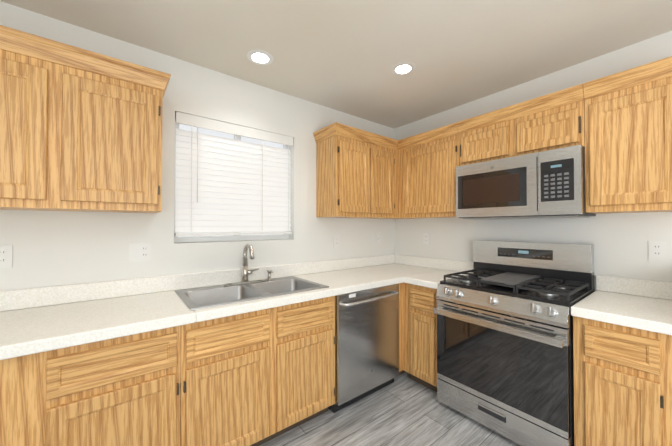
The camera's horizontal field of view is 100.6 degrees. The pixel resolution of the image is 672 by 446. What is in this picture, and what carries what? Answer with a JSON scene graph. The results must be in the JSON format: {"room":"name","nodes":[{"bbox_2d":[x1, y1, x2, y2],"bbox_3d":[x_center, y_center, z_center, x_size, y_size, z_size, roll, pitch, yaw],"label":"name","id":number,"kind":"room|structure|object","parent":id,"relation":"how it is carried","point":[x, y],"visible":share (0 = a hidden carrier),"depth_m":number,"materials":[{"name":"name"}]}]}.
{"room":"kitchen","nodes":[
{"label":"kitchen","id":0,"kind":"room"},
{"bbox_2d":[0,1,394,290],"bbox_3d":[-1.411,0.118,1.745,5.500,2.496,0.150,1,-1,-38],"label":"wall","id":1,"kind":"structure","parent":0,"point":[54,248],"depth_m":1.90,"materials":[{"name":"paint"}]},
{"bbox_2d":[0,245,12,267],"bbox_3d":[-1.698,0.172,1.419,0.070,0.115,0.007,1,-1,-38],"label":"electrical outlet","id":2,"kind":"object","parent":1,"relation":"attached to","point":[6,251],"visible":1,"depth_m":1.43,"materials":[{"name":"white plastic"}]},
{"bbox_2d":[0,25,170,212],"bbox_3d":[-1.424,-0.459,1.429,0.956,0.782,0.339,1,-1,-38],"label":"upper cabinet","id":3,"kind":"object","parent":1,"relation":"attached to","point":[80,129],"visible":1,"depth_m":1.36,"materials":[{"name":"brown wood"}]},
{"bbox_2d":[129,243,150,261],"bbox_3d":[-1.241,0.186,1.771,0.116,0.115,0.012,1,-1,-38],"label":"outlet","id":4,"kind":"object","parent":1,"relation":"attached to","point":[138,252],"visible":1,"depth_m":1.77,"materials":[{"name":"white plastic"}]},
{"bbox_2d":[174,121,288,242],"bbox_3d":[-0.802,-0.309,2.268,0.920,0.904,0.050,1,-1,-38],"label":"window","id":5,"kind":"structure","parent":1,"relation":"in","point":[177,239],"depth_m":2.17,"materials":[{"name":"white plastic"}]},
{"bbox_2d":[174,111,292,235],"bbox_3d":[-0.755,-0.333,2.208,0.906,0.856,0.083,1,-1,-38],"label":"window blinds","id":6,"kind":"object","parent":5,"relation":"attached to","point":[225,186],"visible":0.9,"depth_m":2.16,"materials":[{"name":"white plastic"}]},
{"bbox_2d":[334,236,339,247],"bbox_3d":[0.006,0.183,2.745,0.070,0.115,0.007,1,-1,-38],"label":"electrical outlet","id":7,"kind":"object","parent":1,"relation":"attached to","point":[336,241],"visible":1,"depth_m":2.74,"materials":[{"name":"white plastic"}]},
{"bbox_2d":[313,122,408,218],"bbox_3d":[0.346,-0.443,2.797,1.139,0.782,0.353,1,-1,-38],"label":"upper cabinet","id":8,"kind":"object","parent":1,"relation":"attached to","point":[360,173],"depth_m":2.54,"materials":[{"name":"brown wood"}]},
{"bbox_2d":[0,0,671,128],"bbox_3d":[0.170,-1.205,-0.272,5.500,0.100,5.300,1,-1,-38],"label":"ceiling","id":9,"kind":"structure","parent":0,"point":[345,56],"depth_m":1.71,"materials":[{"name":"paint"}]},
{"bbox_2d":[247,49,272,64],"bbox_3d":[-0.516,-1.125,1.905,0.176,0.006,0.176,1,-1,-38],"label":"recessed light","id":10,"kind":"object","parent":9,"relation":"in","point":[260,57],"visible":1,"depth_m":1.90,"materials":[{"name":"white plastic"}]},
{"bbox_2d":[391,62,415,74],"bbox_3d":[0.492,-1.124,2.041,0.176,0.006,0.176,1,-1,-38],"label":"recessed light","id":11,"kind":"object","parent":9,"relation":"in","point":[403,68],"visible":1,"depth_m":2.03,"materials":[{"name":"white plastic"}]},
{"bbox_2d":[259,372,520,445],"bbox_3d":[0.170,1.391,-0.303,5.500,0.100,5.300,1,-1,-38],"label":"floor","id":12,"kind":"structure","parent":0,"point":[403,409],"depth_m":1.89,"materials":[{"name":"grey wood"}]},
{"bbox_2d":[0,357,15,445],"bbox_3d":[-1.602,0.926,1.097,0.555,0.864,0.618,1,-1,-38],"label":"base cabinet","id":13,"kind":"object","parent":12,"relation":"on","point":[7,366],"depth_m":1.03,"materials":[{"name":"brown wood"}]},
{"bbox_2d":[16,326,180,445],"bbox_3d":[-1.165,0.930,1.437,0.553,0.864,0.618,1,-1,-38],"label":"base cabinet","id":14,"kind":"object","parent":12,"relation":"on","point":[122,391],"depth_m":1.19,"materials":[{"name":"brown wood"}]},
{"bbox_2d":[0,254,425,359],"bbox_3d":[-0.610,0.426,1.849,3.798,0.154,0.659,1,-1,-38],"label":"countertop","id":15,"kind":"structure","parent":14,"relation":"on","point":[39,319],"depth_m":1.53,"materials":[{"name":"white stone"}]},
{"bbox_2d":[224,243,264,285],"bbox_3d":[-0.639,0.298,2.034,0.306,0.298,0.188,1,-1,-38],"label":"faucet","id":16,"kind":"object","parent":15,"relation":"on","point":[245,271],"visible":1,"depth_m":2.07,"materials":[{"name":"silver metal"}]},
{"bbox_2d":[174,276,328,310],"bbox_3d":[-0.556,0.542,1.907,0.885,0.190,0.526,1,-1,-38],"label":"sink","id":17,"kind":"object","parent":15,"relation":"in","point":[193,299],"visible":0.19,"depth_m":1.93,"materials":[{"name":"silver metal"}]},
{"bbox_2d":[267,270,272,280],"bbox_3d":[-0.515,0.410,2.187,0.044,0.078,0.074,1,-1,-38],"label":"soap dispenser","id":18,"kind":"object","parent":17,"relation":"on","point":[269,272],"visible":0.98,"depth_m":2.19,"materials":[{"name":"silver metal"}]},
{"bbox_2d":[180,296,334,445],"bbox_3d":[-0.563,0.936,1.905,0.967,0.863,0.619,1,-1,-38],"label":"base cabinet","id":19,"kind":"object","parent":12,"relation":"on","point":[257,378],"visible":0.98,"depth_m":1.60,"materials":[{"name":"brown wood"}]},
{"bbox_2d":[328,284,398,412],"bbox_3d":[0.107,0.937,2.371,0.656,0.848,0.650,1,-1,-38],"label":"dishwasher","id":20,"kind":"object","parent":12,"relation":"on","point":[367,342],"visible":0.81,"depth_m":2.12,"materials":[{"name":"grey metal"}]},
{"bbox_2d":[399,283,437,391],"bbox_3d":[0.714,0.946,2.684,0.676,0.863,0.958,1,-1,-38],"label":"base cabinet","id":21,"kind":"object","parent":12,"relation":"on","point":[417,338],"visible":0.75,"depth_m":2.29,"materials":[{"name":"brown wood"}]},
{"bbox_2d":[404,258,473,288],"bbox_3d":[0.928,0.433,2.438,0.648,0.154,0.300,1,-1,-38],"label":"countertop","id":22,"kind":"structure","parent":21,"relation":"on","point":[429,273],"depth_m":2.62,"materials":[{"name":"white stone"}]},
{"bbox_2d":[433,240,594,445],"bbox_3d":[1.233,0.758,1.980,0.716,1.222,0.783,1,-1,-38],"label":"gas range","id":23,"kind":"object","parent":12,"relation":"on","point":[505,362],"visible":0.98,"depth_m":1.79,"materials":[{"name":"silver metal"}]},
{"bbox_2d":[573,316,671,445],"bbox_3d":[1.643,0.932,1.537,0.619,0.863,0.398,1,-1,-38],"label":"base cabinet","id":24,"kind":"object","parent":12,"relation":"on","point":[622,385],"visible":0.98,"depth_m":1.37,"materials":[{"name":"brown wood"}]},
{"bbox_2d":[571,275,671,334],"bbox_3d":[1.635,0.407,1.538,0.638,0.185,0.403,1,-1,-38],"label":"countertop","id":25,"kind":"structure","parent":24,"relation":"on","point":[643,304],"depth_m":1.54,"materials":[{"name":"white stone"}]},
{"bbox_2d":[394,31,671,290],"bbox_3d":[2.328,0.112,1.296,0.150,2.496,5.150,1,-1,-38],"label":"wall","id":26,"kind":"structure","parent":0,"point":[619,241],"depth_m":2.03,"materials":[{"name":"paint"}]},
{"bbox_2d":[423,233,429,243],"bbox_3d":[0.950,0.165,2.935,0.007,0.115,0.070,1,-1,-38],"label":"electrical outlet","id":27,"kind":"object","parent":26,"relation":"attached to","point":[425,238],"visible":1,"depth_m":2.93,"materials":[{"name":"white plastic"}]},
{"bbox_2d":[401,123,458,218],"bbox_3d":[0.954,-0.444,2.666,0.339,0.782,0.600,1,-1,-38],"label":"upper cabinet","id":28,"kind":"object","parent":26,"relation":"attached to","point":[429,159],"depth_m":2.55,"materials":[{"name":"brown wood"}]},
{"bbox_2d":[457,84,584,165],"bbox_3d":[1.385,-0.653,2.115,0.339,0.377,0.801,1,-1,-38],"label":"upper cabinet","id":29,"kind":"object","parent":26,"relation":"attached to","point":[552,121],"visible":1,"depth_m":1.95,"materials":[{"name":"brown wood"}]},
{"bbox_2d":[456,145,595,219],"bbox_3d":[1.365,-0.247,2.079,0.401,0.428,0.778,1,-1,-38],"label":"microwave","id":30,"kind":"object","parent":29,"relation":"attached to","point":[544,184],"visible":0.98,"depth_m":1.87,"materials":[{"name":"grey metal"}]},
{"bbox_2d":[583,56,671,213],"bbox_3d":[1.768,-0.457,1.620,0.339,0.782,0.442,1,-1,-38],"label":"upper cabinet","id":31,"kind":"object","parent":26,"relation":"attached to","point":[628,140],"visible":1,"depth_m":1.55,"materials":[{"name":"brown wood"}]},
{"bbox_2d":[648,241,665,260],"bbox_3d":[1.929,0.165,1.677,0.007,0.115,0.070,1,-1,-38],"label":"electrical outlet","id":32,"kind":"object","parent":26,"relation":"attached to","point":[656,250],"visible":1,"depth_m":1.68,"materials":[{"name":"white plastic"}]},
{"label":"outside","id":33,"kind":"structure","parent":0,"visible":0},
{"bbox_2d":[179,124,282,236],"bbox_3d":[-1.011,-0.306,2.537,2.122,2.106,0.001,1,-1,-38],"label":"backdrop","id":34,"kind":"structure","parent":33,"point":[219,134],"depth_m":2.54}
]}

